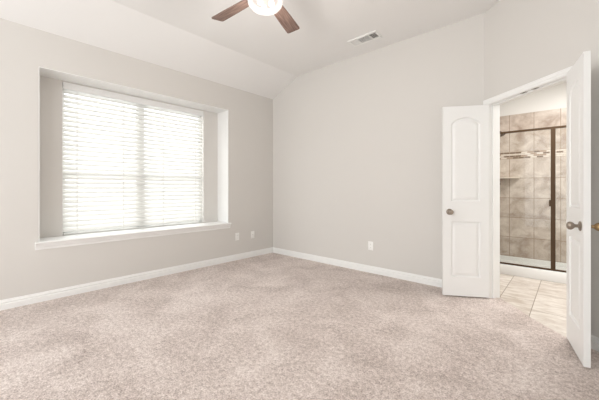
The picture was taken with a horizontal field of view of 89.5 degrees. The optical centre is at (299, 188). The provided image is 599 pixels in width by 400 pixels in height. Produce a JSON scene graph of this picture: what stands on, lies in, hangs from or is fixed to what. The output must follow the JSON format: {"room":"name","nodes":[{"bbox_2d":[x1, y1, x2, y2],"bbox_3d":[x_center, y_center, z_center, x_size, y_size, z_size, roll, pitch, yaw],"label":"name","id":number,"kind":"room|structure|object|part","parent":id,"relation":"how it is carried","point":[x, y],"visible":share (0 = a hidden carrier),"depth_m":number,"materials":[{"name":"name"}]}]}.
{"room":"empty bedroom","nodes":[
{"label":"empty bedroom","id":0,"kind":"room"},
{"bbox_2d":[0,18,272,299],"bbox_3d":[-2.450,-0.230,3.663,0.440,2.840,5.630,0,0,42],"label":"wall","id":1,"kind":"structure","parent":0,"point":[30,103],"depth_m":3.44,"materials":[{"name":"white paint"}]},
{"bbox_2d":[62,87,200,233],"bbox_3d":[-2.203,-0.344,4.210,0.064,1.777,1.795,0,0,42],"label":"window","id":2,"kind":"structure","parent":1,"relation":"in","point":[62,87],"depth_m":4.03,"materials":[{"name":"white plastic"}]},
{"bbox_3d":[-2.514,-0.338,3.864,0.042,1.729,0.827,0,0,42],"label":"sash","id":3,"kind":"part","parent":2,"relation":"part of","materials":[{"name":"white plastic"}]},
{"bbox_2d":[62,82,203,234],"bbox_3d":[-2.143,-0.345,4.157,0.088,1.769,1.783,0,0,42],"label":"window blind","id":4,"kind":"object","parent":2,"relation":"attached to","point":[153,198],"visible":1,"depth_m":4.01,"materials":[{"name":"white plastic"}]},
{"bbox_3d":[-2.660,-0.334,3.603,0.064,1.717,0.007,0,0,42],"label":"ladder cord","id":5,"kind":"part","parent":4,"relation":"part of","materials":[{"name":"white fabric"}]},
{"bbox_3d":[-2.325,-0.334,3.973,0.064,1.717,0.007,0,0,42],"label":"ladder cord","id":6,"kind":"part","parent":4,"relation":"part of","materials":[{"name":"white fabric"}]},
{"bbox_3d":[-2.152,0.530,4.165,0.056,0.018,1.775,0,0,42],"label":"rail","id":7,"kind":"part","parent":4,"relation":"part of","materials":[{"name":"white plastic"}]},
{"bbox_3d":[-1.979,-0.334,4.357,0.064,1.717,0.007,0,0,42],"label":"ladder cord","id":8,"kind":"part","parent":4,"relation":"part of","materials":[{"name":"white fabric"}]},
{"bbox_3d":[-1.644,-0.334,4.727,0.064,1.717,0.007,0,0,42],"label":"ladder cord","id":9,"kind":"part","parent":4,"relation":"part of","materials":[{"name":"white fabric"}]},
{"bbox_3d":[-1.901,-0.338,4.543,0.042,1.729,0.862,0,0,42],"label":"sash","id":10,"kind":"part","parent":2,"relation":"part of","materials":[{"name":"white plastic"}]},
{"bbox_2d":[35,221,230,249],"bbox_3d":[-1.995,0.584,4.031,0.342,0.083,2.355,0,0,42],"label":"window sill","id":11,"kind":"structure","parent":1,"relation":"attached to","point":[100,237],"depth_m":3.69,"materials":[{"name":"white wood"}]},
{"bbox_2d":[39,67,228,222],"bbox_3d":[-2.011,-0.355,4.045,0.300,1.795,2.301,0,0,42],"label":"window niche","id":12,"kind":"object","parent":1,"relation":"attached to","point":[223,114],"visible":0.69,"depth_m":4.63,"materials":[{"name":"white paint"}]},
{"bbox_2d":[0,247,272,310],"bbox_3d":[-2.325,1.113,3.462,0.017,0.095,5.500,0,0,42],"label":"baseboard","id":13,"kind":"structure","parent":1,"relation":"attached to","point":[24,300],"depth_m":3.60,"materials":[{"name":"white wood"}]},
{"bbox_2d":[0,0,499,98],"bbox_3d":[-0.488,-1.821,1.897,4.880,0.399,5.640,0,0,42],"label":"ceiling","id":14,"kind":"structure","parent":0,"point":[249,51],"depth_m":3.49,"materials":[{"name":"white paint"}]},
{"bbox_2d":[212,0,299,32],"bbox_3d":[-0.293,-1.629,2.321,1.144,0.542,1.176,0,0,42],"label":"ceiling fan","id":15,"kind":"object","parent":14,"relation":"hanging from","point":[261,7],"visible":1,"depth_m":2.51,"materials":[{"name":"brown wood"}]},
{"bbox_3d":[-0.551,-1.500,2.536,0.468,0.008,0.129,0,12,38],"label":"blade","id":16,"kind":"part","parent":15,"relation":"part of","materials":[{"name":"brown wood"}]},
{"bbox_3d":[-0.262,-1.414,2.306,0.268,0.112,0.268,0,0,42],"label":"lamp shade","id":17,"kind":"part","parent":15,"relation":"part of","materials":[{"name":"white glass"}]},
{"bbox_3d":[-0.134,-1.500,2.652,0.129,0.008,0.468,-13,-4,20],"label":"blade","id":18,"kind":"part","parent":15,"relation":"part of","materials":[{"name":"brown wood"}]},
{"bbox_2d":[347,30,382,46],"bbox_3d":[0.826,-1.894,3.824,0.402,0.011,0.184,0,0,42],"label":"ceiling vent","id":19,"kind":"object","parent":14,"relation":"in","point":[368,37],"visible":1,"depth_m":3.81,"materials":[{"name":"white metal"}]},
{"bbox_2d":[0,253,598,399],"bbox_3d":[0.451,1.175,2.369,5.600,0.030,7.600,0,0,42],"label":"floor","id":20,"kind":"structure","parent":0,"point":[270,326],"depth_m":2.29,"materials":[{"name":"beige carpet"}]},
{"bbox_2d":[500,255,565,283],"bbox_3d":[3.759,1.100,3.788,2.380,0.132,0.817,0,0,42],"label":"shower pan","id":21,"kind":"object","parent":20,"relation":"on","point":[540,274],"visible":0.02,"depth_m":4.05,"materials":[{"name":"white ceramic"}]},
{"bbox_2d":[500,125,565,272],"bbox_3d":[3.512,0.126,3.517,2.376,1.815,0.038,0,0,42],"label":"shower enclosure","id":22,"kind":"object","parent":21,"relation":"on","point":[552,202],"visible":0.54,"depth_m":3.80,"materials":[{"name":"brown metal"}]},
{"bbox_3d":[3.514,-0.769,3.519,2.376,0.026,0.028,0,0,42],"label":"header rail","id":23,"kind":"part","parent":22,"relation":"part of","materials":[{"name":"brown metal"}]},
{"bbox_3d":[3.196,0.128,3.806,0.046,1.775,0.028,0,0,42],"label":"post","id":24,"kind":"part","parent":22,"relation":"part of","materials":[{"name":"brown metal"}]},
{"bbox_2d":[273,13,483,278],"bbox_3d":[0.797,-0.365,4.435,3.345,3.110,0.130,0,0,42],"label":"wall","id":25,"kind":"structure","parent":0,"point":[357,140],"depth_m":4.15,"materials":[{"name":"white paint"}]},
{"bbox_2d":[273,247,441,287],"bbox_3d":[0.748,1.113,4.380,3.345,0.095,0.017,0,0,42],"label":"baseboard","id":26,"kind":"structure","parent":25,"relation":"attached to","point":[426,280],"depth_m":4.21,"materials":[{"name":"white wood"}]},
{"bbox_2d":[368,241,372,249],"bbox_3d":[0.982,0.790,4.174,0.075,0.120,0.009,0,0,42],"label":"wall outlet","id":27,"kind":"object","parent":25,"relation":"attached to","point":[370,244],"visible":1,"depth_m":4.17,"materials":[{"name":"white plastic"}]},
{"bbox_2d":[500,82,565,115],"bbox_3d":[4.075,-0.200,4.143,2.400,2.780,0.108,0,0,42],"label":"wall","id":28,"kind":"structure","parent":0,"point":[554,97],"depth_m":4.52,"materials":[{"name":"white paint"}]},
{"bbox_2d":[500,177,518,178],"bbox_3d":[3.189,-0.166,4.684,0.335,0.012,0.250,0,0,42],"label":"corner shelf","id":29,"kind":"object","parent":28,"relation":"attached to","point":[500,177],"visible":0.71,"depth_m":4.62,"materials":[{"name":"beige"}]},
{"bbox_2d":[500,156,565,262],"bbox_3d":[4.035,0.296,4.098,2.400,1.527,0.012,0,0,42],"label":"shower tile","id":30,"kind":"structure","parent":28,"relation":"attached to","point":[525,210],"depth_m":4.57,"materials":[{"name":"tile"}]},
{"bbox_2d":[500,108,565,152],"bbox_3d":[4.035,-0.863,4.098,2.400,0.585,0.012,0,0,42],"label":"wall tiles","id":31,"kind":"structure","parent":28,"relation":"attached to","point":[537,140],"depth_m":4.56,"materials":[{"name":"tile"}]},
{"bbox_2d":[500,149,565,159],"bbox_3d":[4.035,-0.518,4.098,2.400,0.103,0.013,0,0,42],"label":"trim","id":32,"kind":"structure","parent":28,"relation":"attached to","point":[559,152],"depth_m":4.57,"materials":[{"name":"beige tile"}]},
{"bbox_2d":[484,0,598,337],"bbox_3d":[2.183,-0.365,2.307,0.125,3.110,1.950,0,0,-7],"label":"wall","id":33,"kind":"structure","parent":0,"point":[526,41],"depth_m":2.55,"materials":[{"name":"white paint"}]},
{"bbox_2d":[483,66,571,297],"bbox_3d":[2.123,0.111,2.771,0.161,2.117,0.999,0,0,-7],"label":"door frame","id":34,"kind":"structure","parent":33,"relation":"attached to","point":[494,108],"depth_m":3.20,"materials":[{"name":"white wood"}]},
{"bbox_2d":[442,105,488,297],"bbox_3d":[1.782,0.132,3.239,0.463,2.032,0.183,0,0,11],"label":"door leaf","id":35,"kind":"structure","parent":34,"relation":"attached to","point":[465,129],"depth_m":3.22,"materials":[{"name":"white wood"}]},
{"bbox_2d":[566,51,598,367],"bbox_3d":[1.967,0.132,2.138,0.183,2.032,0.463,0,0,31],"label":"door leaf","id":36,"kind":"structure","parent":34,"relation":"attached to","point":[578,78],"depth_m":2.02,"materials":[{"name":"white wood"}]},
{"bbox_3d":[1.829,0.248,2.026,0.062,0.055,0.055,0,0,31],"label":"door knob","id":37,"kind":"part","parent":36,"relation":"part of","materials":[{"name":"grey metal"}]},
{"bbox_3d":[1.933,0.248,1.964,0.062,0.055,0.055,0,0,31],"label":"door knob","id":38,"kind":"part","parent":36,"relation":"part of","materials":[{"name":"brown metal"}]},
{"bbox_2d":[591,334,598,351],"bbox_3d":[2.175,1.113,1.822,0.017,0.095,0.892,0,0,-7],"label":"baseboard","id":39,"kind":"structure","parent":33,"relation":"attached to","point":[594,340],"depth_m":2.17,"materials":[{"name":"white wood"}]}
]}

